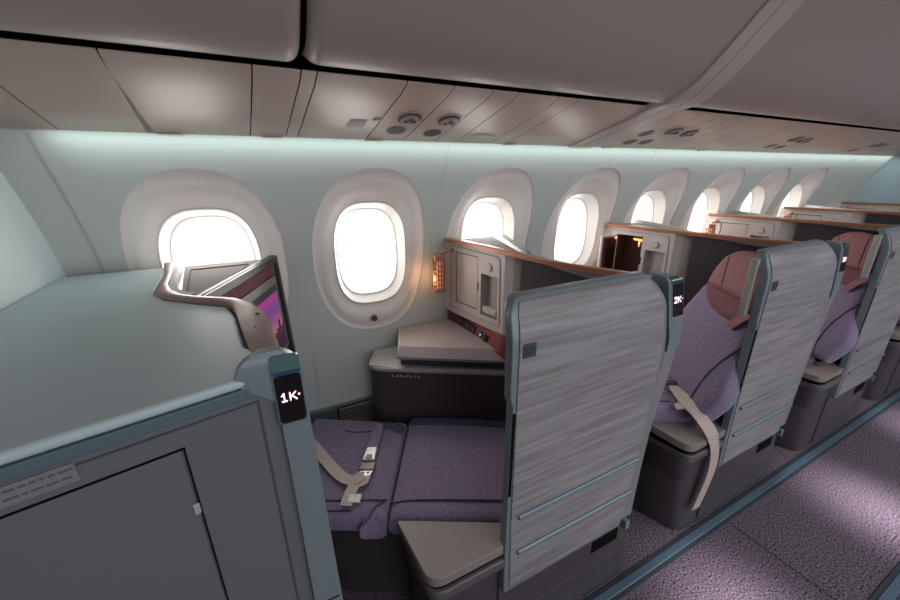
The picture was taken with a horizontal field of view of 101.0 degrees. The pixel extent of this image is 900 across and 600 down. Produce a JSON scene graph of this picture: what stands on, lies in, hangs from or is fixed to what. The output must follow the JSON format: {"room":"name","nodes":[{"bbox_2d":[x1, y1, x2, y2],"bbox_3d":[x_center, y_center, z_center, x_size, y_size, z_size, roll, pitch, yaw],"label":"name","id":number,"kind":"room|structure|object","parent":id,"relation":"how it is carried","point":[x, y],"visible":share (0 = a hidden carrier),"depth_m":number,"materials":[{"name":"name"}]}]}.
{"room":"aircraft cabin","nodes":[
{"label":"aircraft cabin","id":0,"kind":"room"},
{"bbox_2d":[0,171,65,310],"bbox_3d":[-1.002,0.143,0.741,0.037,2.270,1.178,-10,21,-25],"label":"wall","id":1,"kind":"structure","parent":0,"point":[28,263],"depth_m":0.99,"materials":[{"name":"white plastic"}]},
{"bbox_2d":[0,86,58,129],"bbox_3d":[-0.996,-0.421,0.738,0.176,0.112,0.379,-10,21,-25],"label":"panel","id":2,"kind":"object","parent":1,"relation":"attached to","point":[14,114],"visible":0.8,"depth_m":0.86,"materials":[{"name":"beige plastic"}]},
{"bbox_2d":[0,119,895,411],"bbox_3d":[1.745,-0.217,2.609,6.602,1.700,0.278,-10,21,-25],"label":"wall","id":3,"kind":"structure","parent":0,"point":[96,171],"depth_m":1.48,"materials":[{"name":"grey plastic"}]},
{"bbox_2d":[24,133,105,273],"bbox_3d":[-1.112,0.071,1.210,0.008,1.106,0.236,-10,21,-25],"label":"trim","id":4,"kind":"structure","parent":3,"relation":"attached to","point":[28,136],"depth_m":1.07,"materials":[{"name":"grey plastic"}]},
{"bbox_2d":[0,38,154,132],"bbox_3d":[-0.826,-0.450,0.819,0.198,0.112,0.379,-10,21,-25],"label":"panel","id":5,"kind":"object","parent":3,"relation":"attached to","point":[71,87],"visible":0.92,"depth_m":0.77,"materials":[{"name":"beige plastic"}]},
{"bbox_2d":[156,134,182,135],"bbox_3d":[-0.793,-0.467,1.050,0.060,0.004,0.014,-10,21,-25],"label":"clip","id":6,"kind":"object","parent":3,"relation":"attached to","point":[156,134],"visible":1,"depth_m":1.04,"materials":[{"name":"beige plastic"}]},
{"bbox_2d":[97,48,250,135],"bbox_3d":[-0.632,-0.483,0.911,0.275,0.112,0.379,-10,21,-25],"label":"panel","id":7,"kind":"object","parent":3,"relation":"attached to","point":[173,94],"visible":0.95,"depth_m":0.84,"materials":[{"name":"beige plastic"}]},
{"bbox_2d":[120,169,288,303],"bbox_3d":[-0.856,-0.098,1.351,0.510,0.729,0.234,-10,21,-25],"label":"window","id":8,"kind":"structure","parent":3,"relation":"in","point":[152,210],"depth_m":1.26,"materials":[{"name":"white plastic"}]},
{"bbox_2d":[262,137,282,138],"bbox_3d":[-0.557,-0.507,1.163,0.060,0.004,0.014,-10,21,-25],"label":"clip","id":9,"kind":"object","parent":3,"relation":"attached to","point":[262,137],"visible":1,"depth_m":1.16,"materials":[{"name":"beige plastic"}]},
{"bbox_2d":[250,64,299,136],"bbox_3d":[-0.474,-0.510,0.987,0.096,0.112,0.385,-11,21,-28],"label":"panel","id":10,"kind":"object","parent":3,"relation":"attached to","point":[274,89],"visible":0.98,"depth_m":0.93,"materials":[{"name":"beige plastic"}]},
{"bbox_2d":[250,82,313,121],"bbox_3d":[1.454,-0.950,2.077,5.850,0.115,0.060,-10,21,-25],"label":"trim","id":11,"kind":"structure","parent":3,"relation":"attached to","point":[251,82],"depth_m":1.12,"materials":[{"name":"black plastic"}]},
{"bbox_2d":[285,69,316,137],"bbox_3d":[-0.414,-0.521,1.015,0.032,0.112,0.382,-11,21,-28],"label":"panel","id":12,"kind":"object","parent":3,"relation":"attached to","point":[307,79],"visible":0.93,"depth_m":0.96,"materials":[{"name":"beige plastic"}]},
{"bbox_2d":[309,395,374,424],"bbox_3d":[1.583,0.346,2.802,5.300,0.412,0.098,-10,21,-25],"label":"trim","id":13,"kind":"structure","parent":3,"relation":"attached to","point":[330,412],"depth_m":1.76,"materials":[{"name":"grey plastic"}]},
{"bbox_2d":[297,71,406,139],"bbox_3d":[-0.301,-0.540,1.069,0.239,0.112,0.379,-10,21,-25],"label":"panel","id":14,"kind":"object","parent":3,"relation":"attached to","point":[340,106],"visible":0.98,"depth_m":1.01,"materials":[{"name":"beige plastic"}]},
{"bbox_2d":[336,397,374,421],"bbox_3d":[-0.417,0.558,1.841,0.270,0.145,0.025,-10,21,-25],"label":"air vent grille","id":15,"kind":"object","parent":3,"relation":"attached to","point":[351,410],"visible":0.31,"depth_m":1.81,"materials":[{"name":"grey plastic"}]},
{"bbox_2d":[312,168,423,328],"bbox_3d":[-0.325,-0.189,1.603,0.510,0.729,0.234,-10,21,-25],"label":"window","id":16,"kind":"structure","parent":3,"relation":"in","point":[388,191],"depth_m":1.62,"materials":[{"name":"white plastic"}]},
{"bbox_2d":[365,140,382,141],"bbox_3d":[-0.267,-0.557,1.301,0.060,0.004,0.014,-10,21,-25],"label":"clip","id":17,"kind":"object","parent":3,"relation":"attached to","point":[365,140],"visible":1,"depth_m":1.29,"materials":[{"name":"beige plastic"}]},
{"bbox_2d":[365,80,453,140],"bbox_3d":[-0.142,-0.567,1.145,0.132,0.112,0.387,-11,21,-28],"label":"panel","id":18,"kind":"object","parent":3,"relation":"attached to","point":[417,100],"visible":1,"depth_m":1.09,"materials":[{"name":"beige plastic"}]},
{"bbox_2d":[386,126,406,133],"bbox_3d":[-0.177,-0.564,1.228,0.072,0.024,0.071,-10,21,-25],"label":"light","id":19,"kind":"object","parent":18,"relation":"attached to","point":[389,129],"depth_m":1.22,"materials":[{"name":"grey plastic"}]},
{"bbox_2d":[430,145,450,322],"bbox_3d":[-0.047,-0.112,1.717,0.008,1.106,0.236,-10,21,-25],"label":"trim","id":20,"kind":"structure","parent":3,"relation":"attached to","point":[449,145],"depth_m":1.69,"materials":[{"name":"grey plastic"}]},
{"bbox_2d":[402,85,492,141],"bbox_3d":[-0.025,-0.588,1.201,0.125,0.112,0.387,-11,21,-28],"label":"panel","id":21,"kind":"object","parent":3,"relation":"attached to","point":[461,100],"visible":1,"depth_m":1.15,"materials":[{"name":"beige plastic"}]},
{"bbox_2d":[422,129,442,136],"bbox_3d":[-0.061,-0.585,1.295,0.072,0.024,0.071,-10,21,-25],"label":"light","id":22,"kind":"object","parent":21,"relation":"attached to","point":[425,132],"depth_m":1.29,"materials":[{"name":"grey plastic"}]},
{"bbox_2d":[434,89,518,141],"bbox_3d":[0.069,-0.604,1.245,0.085,0.112,0.384,-11,21,-28],"label":"panel","id":23,"kind":"object","parent":3,"relation":"attached to","point":[497,99],"visible":0.91,"depth_m":1.19,"materials":[{"name":"beige plastic"}]},
{"bbox_2d":[446,168,533,248],"bbox_3d":[0.216,-0.281,1.861,0.510,0.729,0.234,-10,21,-25],"label":"window","id":24,"kind":"structure","parent":3,"relation":"in","point":[511,190],"depth_m":1.80,"materials":[{"name":"white plastic"}]},
{"bbox_2d":[455,92,558,142],"bbox_3d":[0.177,-0.622,1.297,0.152,0.112,0.388,-11,21,-28],"label":"panel","id":25,"kind":"object","parent":3,"relation":"attached to","point":[523,106],"visible":0.95,"depth_m":1.25,"materials":[{"name":"beige plastic"}]},
{"bbox_2d":[489,96,577,143],"bbox_3d":[0.282,-0.640,1.347,0.077,0.112,0.384,-11,21,-28],"label":"panel","id":26,"kind":"object","parent":3,"relation":"attached to","point":[561,104],"visible":0.91,"depth_m":1.30,"materials":[{"name":"beige plastic"}]},
{"bbox_2d":[444,231,653,358],"bbox_3d":[0.326,0.229,1.614,0.352,0.922,0.987,-10,21,-25],"label":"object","id":27,"kind":"object","parent":3,"relation":"attached to","point":[481,273],"visible":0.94,"depth_m":1.61,"materials":[{"name":"grey plastic"}]},
{"bbox_2d":[432,248,453,292],"bbox_3d":[-0.032,-0.141,1.760,0.104,0.205,0.059,-10,21,-25],"label":"reading lamp","id":28,"kind":"object","parent":27,"relation":"attached to","point":[438,260],"visible":1,"depth_m":1.73,"materials":[{"name":"brown"}]},
{"bbox_2d":[437,261,442,288],"bbox_3d":[-0.052,-0.126,1.754,0.038,0.140,0.038,-10,21,-25],"label":"diffuser","id":29,"kind":"object","parent":28,"relation":"attached to","point":[439,263],"depth_m":1.73,"materials":[{"name":"brown"}]},
{"bbox_2d":[450,311,454,319],"bbox_3d":[0.017,0.077,1.895,0.016,0.034,0.039,-13,22,-32],"label":"socket","id":30,"kind":"object","parent":27,"relation":"attached to","point":[452,315],"depth_m":1.89,"materials":[{"name":"grey plastic"}]},
{"bbox_2d":[483,334,488,342],"bbox_3d":[0.162,0.173,1.665,0.027,0.032,0.032,-10,21,-25],"label":"socket","id":31,"kind":"object","parent":27,"relation":"attached to","point":[485,336],"depth_m":1.66,"materials":[{"name":"black plastic"}]},
{"bbox_2d":[506,98,645,145],"bbox_3d":[0.464,-0.671,1.433,0.346,0.112,0.379,-10,21,-25],"label":"panel","id":32,"kind":"object","parent":3,"relation":"attached to","point":[583,118],"visible":0.93,"depth_m":1.39,"materials":[{"name":"beige plastic"}]},
{"bbox_2d":[542,168,620,266],"bbox_3d":[0.758,-0.374,2.119,0.510,0.729,0.234,-10,21,-25],"label":"window","id":33,"kind":"structure","parent":3,"relation":"in","point":[599,189],"depth_m":2.11,"materials":[{"name":"white plastic"}]},
{"bbox_2d":[566,106,646,145],"bbox_3d":[0.676,-0.708,1.535,0.150,0.112,0.388,-11,21,-28],"label":"panel","id":34,"kind":"object","parent":3,"relation":"attached to","point":[570,144],"visible":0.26,"depth_m":1.54,"materials":[{"name":"beige plastic"}]},
{"bbox_2d":[615,151,656,223],"bbox_3d":[1.046,-0.299,2.238,0.008,1.106,0.236,-10,21,-25],"label":"trim","id":35,"kind":"structure","parent":3,"relation":"attached to","point":[656,151],"depth_m":2.11,"materials":[{"name":"grey plastic"}]},
{"bbox_2d":[595,109,704,147],"bbox_3d":[0.831,-0.734,1.608,0.216,0.112,0.379,-10,21,-25],"label":"panel","id":36,"kind":"object","parent":3,"relation":"attached to","point":[676,118],"visible":0.66,"depth_m":1.55,"materials":[{"name":"beige plastic"}]},
{"bbox_2d":[622,168,689,225],"bbox_3d":[1.299,-0.467,2.377,0.510,0.729,0.234,-10,21,-25],"label":"window","id":37,"kind":"structure","parent":3,"relation":"in","point":[666,192],"depth_m":2.36,"materials":[{"name":"white plastic"}]},
{"bbox_2d":[619,112,721,147],"bbox_3d":[0.934,-0.752,1.657,0.227,0.112,0.379,-10,21,-25],"label":"panel","id":38,"kind":"object","parent":3,"relation":"attached to","point":[705,117],"visible":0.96,"depth_m":1.62,"materials":[{"name":"beige plastic"}]},
{"bbox_2d":[622,130,654,144],"bbox_3d":[0.851,-0.737,1.683,0.097,0.050,0.168,-10,21,-25],"label":"light","id":39,"kind":"object","parent":38,"relation":"attached to","point":[629,142],"depth_m":1.70,"materials":[{"name":"grey plastic"}]},
{"bbox_2d":[637,113,738,148],"bbox_3d":[1.042,-0.770,1.709,0.225,0.112,0.379,-10,21,-25],"label":"panel","id":40,"kind":"object","parent":3,"relation":"attached to","point":[723,118],"visible":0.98,"depth_m":1.65,"materials":[{"name":"beige plastic"}]},
{"bbox_2d":[637,139,653,144],"bbox_3d":[0.933,-0.756,1.770,0.072,0.024,0.071,-10,21,-25],"label":"light","id":41,"kind":"object","parent":40,"relation":"attached to","point":[650,140],"depth_m":1.76,"materials":[{"name":"grey plastic"}]},
{"bbox_2d":[596,219,799,308],"bbox_3d":[1.242,0.072,2.050,0.439,0.922,0.987,-10,21,-25],"label":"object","id":42,"kind":"object","parent":3,"relation":"attached to","point":[647,247],"visible":0.33,"depth_m":1.97,"materials":[{"name":"grey plastic"}]},
{"bbox_2d":[600,237,616,268],"bbox_3d":[0.935,-0.263,2.196,0.093,0.218,0.002,-7,20,-19],"label":"vanity mirror","id":43,"kind":"object","parent":42,"relation":"attached to","point":[608,245],"depth_m":2.19,"materials":[{"name":"black mirror"}]},
{"bbox_2d":[652,115,750,148],"bbox_3d":[1.141,-0.787,1.756,0.196,0.112,0.379,-10,21,-25],"label":"panel","id":44,"kind":"object","parent":3,"relation":"attached to","point":[691,134],"visible":0.98,"depth_m":1.71,"materials":[{"name":"beige plastic"}]},
{"bbox_2d":[680,168,745,231],"bbox_3d":[1.841,-0.559,2.635,0.510,0.729,0.234,-10,21,-25],"label":"window","id":45,"kind":"structure","parent":3,"relation":"in","point":[720,192],"depth_m":2.61,"materials":[{"name":"white plastic"}]},
{"bbox_2d":[665,116,770,149],"bbox_3d":[1.295,-0.813,1.829,0.164,0.112,0.389,-11,21,-28],"label":"panel","id":46,"kind":"object","parent":3,"relation":"attached to","point":[751,122],"visible":0.9,"depth_m":1.79,"materials":[{"name":"beige plastic"}]},
{"bbox_2d":[684,119,804,150],"bbox_3d":[1.512,-0.851,1.933,0.338,0.112,0.379,-10,21,-25],"label":"panel","id":47,"kind":"object","parent":3,"relation":"attached to","point":[773,126],"visible":0.9,"depth_m":1.89,"materials":[{"name":"beige plastic"}]},
{"bbox_2d":[728,154,775,213],"bbox_3d":[2.126,-0.483,2.752,0.008,1.106,0.236,-10,21,-25],"label":"trim","id":48,"kind":"structure","parent":3,"relation":"attached to","point":[775,154],"depth_m":2.63,"materials":[{"name":"grey plastic"}]},
{"bbox_2d":[736,167,790,214],"bbox_3d":[2.383,-0.652,2.893,0.510,0.729,0.234,-10,21,-25],"label":"window","id":49,"kind":"structure","parent":3,"relation":"in","point":[765,192],"depth_m":2.90,"materials":[{"name":"white plastic"}]},
{"bbox_2d":[718,122,827,150],"bbox_3d":[1.765,-0.894,2.053,0.268,0.112,0.379,-10,21,-25],"label":"panel","id":50,"kind":"object","parent":3,"relation":"attached to","point":[807,127],"visible":0.86,"depth_m":2.02,"materials":[{"name":"beige plastic"}]},
{"bbox_2d":[745,125,839,151],"bbox_3d":[1.939,-0.924,2.136,0.137,0.112,0.388,-11,21,-28],"label":"panel","id":51,"kind":"object","parent":3,"relation":"attached to","point":[829,127],"visible":0.98,"depth_m":2.09,"materials":[{"name":"beige plastic"}]},
{"bbox_2d":[702,210,893,241],"bbox_3d":[2.235,-0.098,2.523,0.352,0.922,0.987,-10,21,-25],"label":"upper cabinet","id":52,"kind":"object","parent":3,"relation":"attached to","point":[738,223],"visible":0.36,"depth_m":2.40,"materials":[{"name":"grey plastic"}]},
{"bbox_2d":[705,220,719,233],"bbox_3d":[1.878,-0.469,2.670,0.104,0.205,0.059,-10,21,-25],"label":"reading lamp","id":53,"kind":"object","parent":52,"relation":"attached to","point":[710,228],"visible":0.36,"depth_m":2.63,"materials":[{"name":"orange metal"}]},
{"bbox_2d":[772,167,828,215],"bbox_3d":[2.924,-0.745,3.151,0.510,0.729,0.234,-10,21,-25],"label":"window","id":54,"kind":"structure","parent":3,"relation":"in","point":[802,192],"depth_m":3.15,"materials":[{"name":"white plastic"}]},
{"bbox_2d":[755,126,851,151],"bbox_3d":[2.064,-0.945,2.196,0.137,0.112,0.388,-11,21,-28],"label":"panel","id":55,"kind":"object","parent":3,"relation":"attached to","point":[841,128],"visible":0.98,"depth_m":2.15,"materials":[{"name":"beige plastic"}]},
{"bbox_2d":[768,127,860,151],"bbox_3d":[2.184,-0.966,2.253,0.127,0.112,0.387,-11,21,-28],"label":"panel","id":56,"kind":"object","parent":3,"relation":"attached to","point":[852,129],"visible":0.83,"depth_m":2.21,"materials":[{"name":"beige plastic"}]},
{"bbox_2d":[777,128,873,152],"bbox_3d":[2.318,-0.989,2.317,0.166,0.112,0.389,-11,21,-28],"label":"panel","id":57,"kind":"object","parent":3,"relation":"attached to","point":[862,130],"visible":0.88,"depth_m":2.28,"materials":[{"name":"beige plastic"}]},
{"bbox_2d":[778,204,899,224],"bbox_3d":[3.190,-0.262,2.978,0.352,0.922,0.987,-10,21,-25],"label":"upper cabinet","id":58,"kind":"object","parent":3,"relation":"attached to","point":[808,212],"visible":0.21,"depth_m":2.90,"materials":[{"name":"grey plastic"}]},
{"bbox_2d":[783,212,793,217],"bbox_3d":[2.832,-0.632,3.124,0.104,0.205,0.059,-10,21,-25],"label":"reading lamp","id":59,"kind":"object","parent":58,"relation":"attached to","point":[791,213],"visible":0.12,"depth_m":3.09,"materials":[{"name":"orange metal"}]},
{"bbox_2d":[791,129,894,153],"bbox_3d":[2.537,-1.026,2.421,0.339,0.112,0.379,-10,21,-25],"label":"panel","id":60,"kind":"object","parent":3,"relation":"attached to","point":[875,133],"visible":0.91,"depth_m":2.38,"materials":[{"name":"beige plastic"}]},
{"bbox_2d":[824,157,870,205],"bbox_3d":[3.518,-0.722,3.415,0.008,1.106,0.236,-10,21,-25],"label":"trim","id":61,"kind":"structure","parent":3,"relation":"attached to","point":[870,157],"depth_m":3.29,"materials":[{"name":"grey plastic"}]},
{"bbox_2d":[812,132,899,153],"bbox_3d":[2.804,-1.072,2.548,0.299,0.112,0.379,-10,21,-25],"label":"panel","id":62,"kind":"object","parent":3,"relation":"attached to","point":[894,135],"visible":0.85,"depth_m":2.53,"materials":[{"name":"beige plastic"}]},
{"bbox_2d":[832,138,899,153],"bbox_3d":[3.001,-1.105,2.642,0.156,0.112,0.389,-11,21,-28],"label":"panel","id":63,"kind":"object","parent":3,"relation":"attached to","point":[879,144],"visible":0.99,"depth_m":2.63,"materials":[{"name":"beige plastic"}]},
{"bbox_2d":[841,140,899,154],"bbox_3d":[3.135,-1.128,2.705,0.137,0.112,0.388,-11,21,-28],"label":"panel","id":64,"kind":"object","parent":3,"relation":"attached to","point":[895,142],"visible":0.66,"depth_m":2.75,"materials":[{"name":"beige plastic"}]},
{"bbox_2d":[848,143,899,154],"bbox_3d":[3.264,-1.151,2.767,0.147,0.112,0.388,-11,21,-28],"label":"panel","id":65,"kind":"object","parent":3,"relation":"attached to","point":[896,144],"visible":0.68,"depth_m":2.82,"materials":[{"name":"beige plastic"}]},
{"bbox_2d":[857,145,899,154],"bbox_3d":[3.487,-1.189,2.873,0.369,0.112,0.379,-10,21,-25],"label":"panel","id":66,"kind":"object","parent":3,"relation":"attached to","point":[894,148],"visible":0.81,"depth_m":2.95,"materials":[{"name":"beige plastic"}]},
{"bbox_2d":[874,150,899,155],"bbox_3d":[3.866,-1.254,3.054,0.519,0.112,0.379,-10,21,-25],"label":"panel","id":67,"kind":"object","parent":3,"relation":"attached to","point":[893,153],"visible":0.78,"depth_m":3.14,"materials":[{"name":"beige plastic"}]},
{"bbox_2d":[341,385,899,599],"bbox_3d":[3.232,1.312,0.746,12.000,0.020,5.600,-10,21,-25],"label":"floor","id":68,"kind":"structure","parent":0,"point":[835,522],"depth_m":1.60,"materials":[{"name":"carpet"}]},
{"bbox_2d":[0,255,342,599],"bbox_3d":[-0.698,0.577,1.041,0.654,1.230,1.138,-10,21,-25],"label":"partition","id":69,"kind":"object","parent":68,"relation":"on","point":[157,442],"visible":1,"depth_m":0.58,"materials":[{"name":"grey plastic"}]},
{"bbox_2d":[182,259,261,294],"bbox_3d":[-0.719,-0.057,1.188,0.268,0.036,0.459,-10,21,-25],"label":"shelf","id":70,"kind":"object","parent":69,"relation":"attached to","point":[230,278],"depth_m":1.19,"materials":[{"name":"grey plastic"}]},
{"bbox_2d":[240,275,288,348],"bbox_3d":[-0.654,0.115,1.270,0.019,0.295,0.450,-2,19,-4],"label":"monitor","id":71,"kind":"object","parent":69,"relation":"on","point":[264,294],"depth_m":1.37,"materials":[{"name":"purple"}]},
{"bbox_2d":[369,319,506,432],"bbox_3d":[-0.065,0.558,1.760,0.540,0.772,0.484,-10,21,-25],"label":"console","id":72,"kind":"object","parent":68,"relation":"on","point":[439,369],"visible":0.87,"depth_m":1.63,"materials":[{"name":"grey plastic"}]},
{"bbox_2d":[369,346,504,375],"bbox_3d":[-0.066,0.283,1.663,0.540,0.014,0.477,-10,21,-25],"label":"shelf","id":73,"kind":"object","parent":72,"relation":"attached to","point":[384,361],"depth_m":1.61,"materials":[{"name":"grey plastic"}]},
{"bbox_2d":[312,418,608,599],"bbox_3d":[-0.043,0.841,1.379,1.323,0.520,0.738,0,19,2],"label":"seat","id":74,"kind":"object","parent":68,"relation":"on","point":[426,521],"visible":0.65,"depth_m":1.30,"materials":[{"name":"purple fabric"}]},
{"bbox_2d":[314,423,382,505],"bbox_3d":[-0.395,0.568,1.482,0.306,0.022,0.564,-15,23,-36],"label":"belt","id":75,"kind":"object","parent":74,"relation":"on","point":[366,468],"visible":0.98,"depth_m":1.35,"materials":[{"name":"beige woven fabric webbing"},{"name":"chrome metal"}]},
{"bbox_2d":[312,419,407,530],"bbox_3d":[-0.412,0.642,1.440,0.439,0.079,0.512,0,19,2],"label":"cushion","id":76,"kind":"object","parent":74,"relation":"on","point":[384,499],"depth_m":1.35,"materials":[{"name":"purple fabric"}]},
{"bbox_2d":[388,422,504,533],"bbox_3d":[0.066,0.648,1.407,0.537,0.091,0.512,1,19,5],"label":"cushion","id":77,"kind":"object","parent":74,"relation":"on","point":[438,471],"depth_m":1.35,"materials":[{"name":"purple fabric"}]},
{"bbox_2d":[497,271,683,599],"bbox_3d":[0.407,0.524,1.141,0.622,1.205,0.086,-10,21,-25],"label":"shell","id":78,"kind":"object","parent":68,"relation":"on","point":[588,362],"visible":0.99,"depth_m":1.02,"materials":[{"name":"grey"}]},
{"bbox_2d":[632,251,758,529],"bbox_3d":[0.951,0.370,1.698,1.220,1.188,0.681,2,19,8],"label":"seat","id":79,"kind":"object","parent":68,"relation":"on","point":[676,459],"visible":0.47,"depth_m":1.54,"materials":[{"name":"purple fabric"}]},
{"bbox_2d":[653,386,691,421],"bbox_3d":[0.697,0.393,1.796,0.630,0.096,0.555,0,19,2],"label":"seat cushion","id":80,"kind":"object","parent":79,"relation":"on","point":[666,411],"depth_m":1.53,"materials":[{"name":"purple fabric"}]},
{"bbox_2d":[666,375,718,510],"bbox_3d":[0.967,0.613,1.603,0.151,0.487,0.298,-8,20,-20],"label":"belt","id":81,"kind":"object","parent":79,"relation":"hanging from","point":[684,400],"visible":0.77,"depth_m":1.49,"materials":[{"name":"grey fabric"}]},
{"bbox_2d":[665,284,748,421],"bbox_3d":[1.121,0.201,1.621,0.297,0.463,0.531,0,19,2],"label":"cushion","id":82,"kind":"object","parent":79,"relation":"on","point":[707,354],"depth_m":1.54,"materials":[{"name":"purple fabric"}]},
{"bbox_2d":[584,388,899,599],"bbox_3d":[1.797,0.895,1.960,5.800,0.011,0.060,-10,21,-25],"label":"track","id":83,"kind":"object","parent":68,"relation":"on","point":[653,564],"visible":1,"depth_m":1.72,"materials":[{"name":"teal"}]},
{"bbox_2d":[696,239,849,518],"bbox_3d":[1.358,0.361,1.595,0.630,1.205,0.086,-10,21,-25],"label":"shell","id":84,"kind":"object","parent":68,"relation":"on","point":[798,285],"visible":1,"depth_m":1.49,"materials":[{"name":"grey"}]},
{"bbox_2d":[729,522,835,599],"bbox_3d":[1.347,1.060,1.506,0.006,0.002,0.410,-10,21,-25],"label":"trim","id":85,"kind":"structure","parent":68,"relation":"on","point":[729,522],"depth_m":1.50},
{"bbox_2d":[774,232,881,450],"bbox_3d":[1.906,0.207,2.153,1.220,1.188,0.681,2,19,8],"label":"seat","id":86,"kind":"object","parent":68,"relation":"on","point":[838,334],"visible":0.24,"depth_m":1.94,"materials":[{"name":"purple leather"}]},
{"bbox_2d":[807,354,814,362],"bbox_3d":[1.652,0.230,2.251,0.630,0.096,0.555,0,19,2],"label":"seat cushion","id":87,"kind":"object","parent":86,"relation":"on","point":[811,359],"depth_m":1.98,"materials":[{"name":"purple fabric"}]},
{"bbox_2d":[811,273,871,363],"bbox_3d":[2.076,0.037,2.075,0.297,0.463,0.531,0,19,2],"label":"cushion","id":88,"kind":"object","parent":86,"relation":"on","point":[838,334],"depth_m":1.91,"materials":[{"name":"purple fabric"}]},
{"bbox_2d":[810,225,899,442],"bbox_3d":[2.313,0.198,2.049,0.630,1.205,0.086,-10,21,-25],"label":"shell","id":89,"kind":"object","parent":68,"relation":"on","point":[877,318],"visible":0.98,"depth_m":1.95,"materials":[{"name":"grey"}]},
{"bbox_2d":[862,317,899,399],"bbox_3d":[2.860,0.043,2.608,1.220,1.188,0.681,2,19,8],"label":"seat","id":90,"kind":"object","parent":68,"relation":"on","point":[875,389],"visible":0.03,"depth_m":2.47,"materials":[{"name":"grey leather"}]},
{"bbox_2d":[868,562,899,599],"bbox_3d":[2.012,1.030,1.559,5.800,0.011,0.060,-10,21,-25],"label":"track","id":91,"kind":"object","parent":68,"relation":"on","point":[889,589],"visible":1,"depth_m":1.40,"materials":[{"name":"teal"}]},
{"bbox_2d":[884,358,899,393],"bbox_3d":[3.267,0.035,2.504,0.630,1.205,0.086,-10,21,-25],"label":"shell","id":92,"kind":"object","parent":68,"relation":"on","point":[894,381],"visible":0.52,"depth_m":2.56,"materials":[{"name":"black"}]},
{"bbox_2d":[850,155,899,203],"bbox_3d":[4.284,-0.703,3.084,0.040,2.270,1.508,-10,21,-25],"label":"wall","id":93,"kind":"structure","parent":0,"point":[884,186],"depth_m":3.44,"materials":[{"name":"plastic"}]},
{"bbox_2d":[840,202,899,211],"bbox_3d":[4.145,-0.425,3.433,0.352,0.922,0.987,-10,21,-25],"label":"upper cabinet","id":94,"kind":"object","parent":93,"relation":"attached to","point":[893,207],"visible":0.14,"depth_m":3.45,"materials":[{"name":"grey plastic"}]},
{"bbox_3d":[3.189,-0.875,0.049,12.000,0.030,5.700,-10,21,-25],"label":"ceiling","id":95,"kind":"structure","parent":0,"visible":0},
{"bbox_2d":[0,0,299,61],"bbox_3d":[-1.258,-0.377,-0.402,2.728,0.546,1.370,-10,21,-25],"label":"bin","id":96,"kind":"object","parent":95,"relation":"attached to","point":[259,29],"visible":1,"depth_m":0.64,"materials":[{"name":"grey plastic"}]},
{"bbox_2d":[0,30,899,131],"bbox_3d":[1.540,-0.952,1.895,5.850,0.044,0.445,-10,21,-25],"label":"trim","id":97,"kind":"structure","parent":96,"relation":"attached to","point":[300,62],"depth_m":0.93,"materials":[{"name":"black plastic"}]},
{"bbox_2d":[301,0,765,102],"bbox_3d":[0.489,-0.676,0.431,1.166,0.546,1.370,-10,21,-25],"label":"bin","id":98,"kind":"object","parent":95,"relation":"attached to","point":[637,50],"visible":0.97,"depth_m":0.88,"materials":[{"name":"grey plastic"}]},
{"bbox_2d":[300,0,306,37],"bbox_3d":[-0.042,-0.619,0.184,0.090,0.516,1.340,-10,21,-25],"label":"trim","id":99,"kind":"structure","parent":98,"relation":"attached to","point":[303,3],"depth_m":0.73,"materials":[{"name":"black"}]},
{"bbox_2d":[568,0,804,148],"bbox_3d":[0.988,-0.760,0.887,0.149,0.640,1.741,-10,21,-25],"label":"band","id":100,"kind":"object","parent":98,"relation":"attached to","point":[772,14],"visible":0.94,"depth_m":1.16,"materials":[{"name":"beige plastic"}]},
{"bbox_2d":[695,0,899,123],"bbox_3d":[1.712,-0.868,1.003,1.283,0.520,1.344,-10,21,-25],"label":"bin","id":101,"kind":"object","parent":95,"relation":"attached to","point":[835,61],"visible":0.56,"depth_m":1.32,"materials":[{"name":"grey plastic"}]},
{"bbox_2d":[844,94,899,129],"bbox_3d":[2.865,-1.066,1.553,1.282,0.520,1.344,-10,21,-25],"label":"bin","id":102,"kind":"object","parent":95,"relation":"attached to","point":[887,116],"visible":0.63,"depth_m":1.89,"materials":[{"name":"grey plastic"}]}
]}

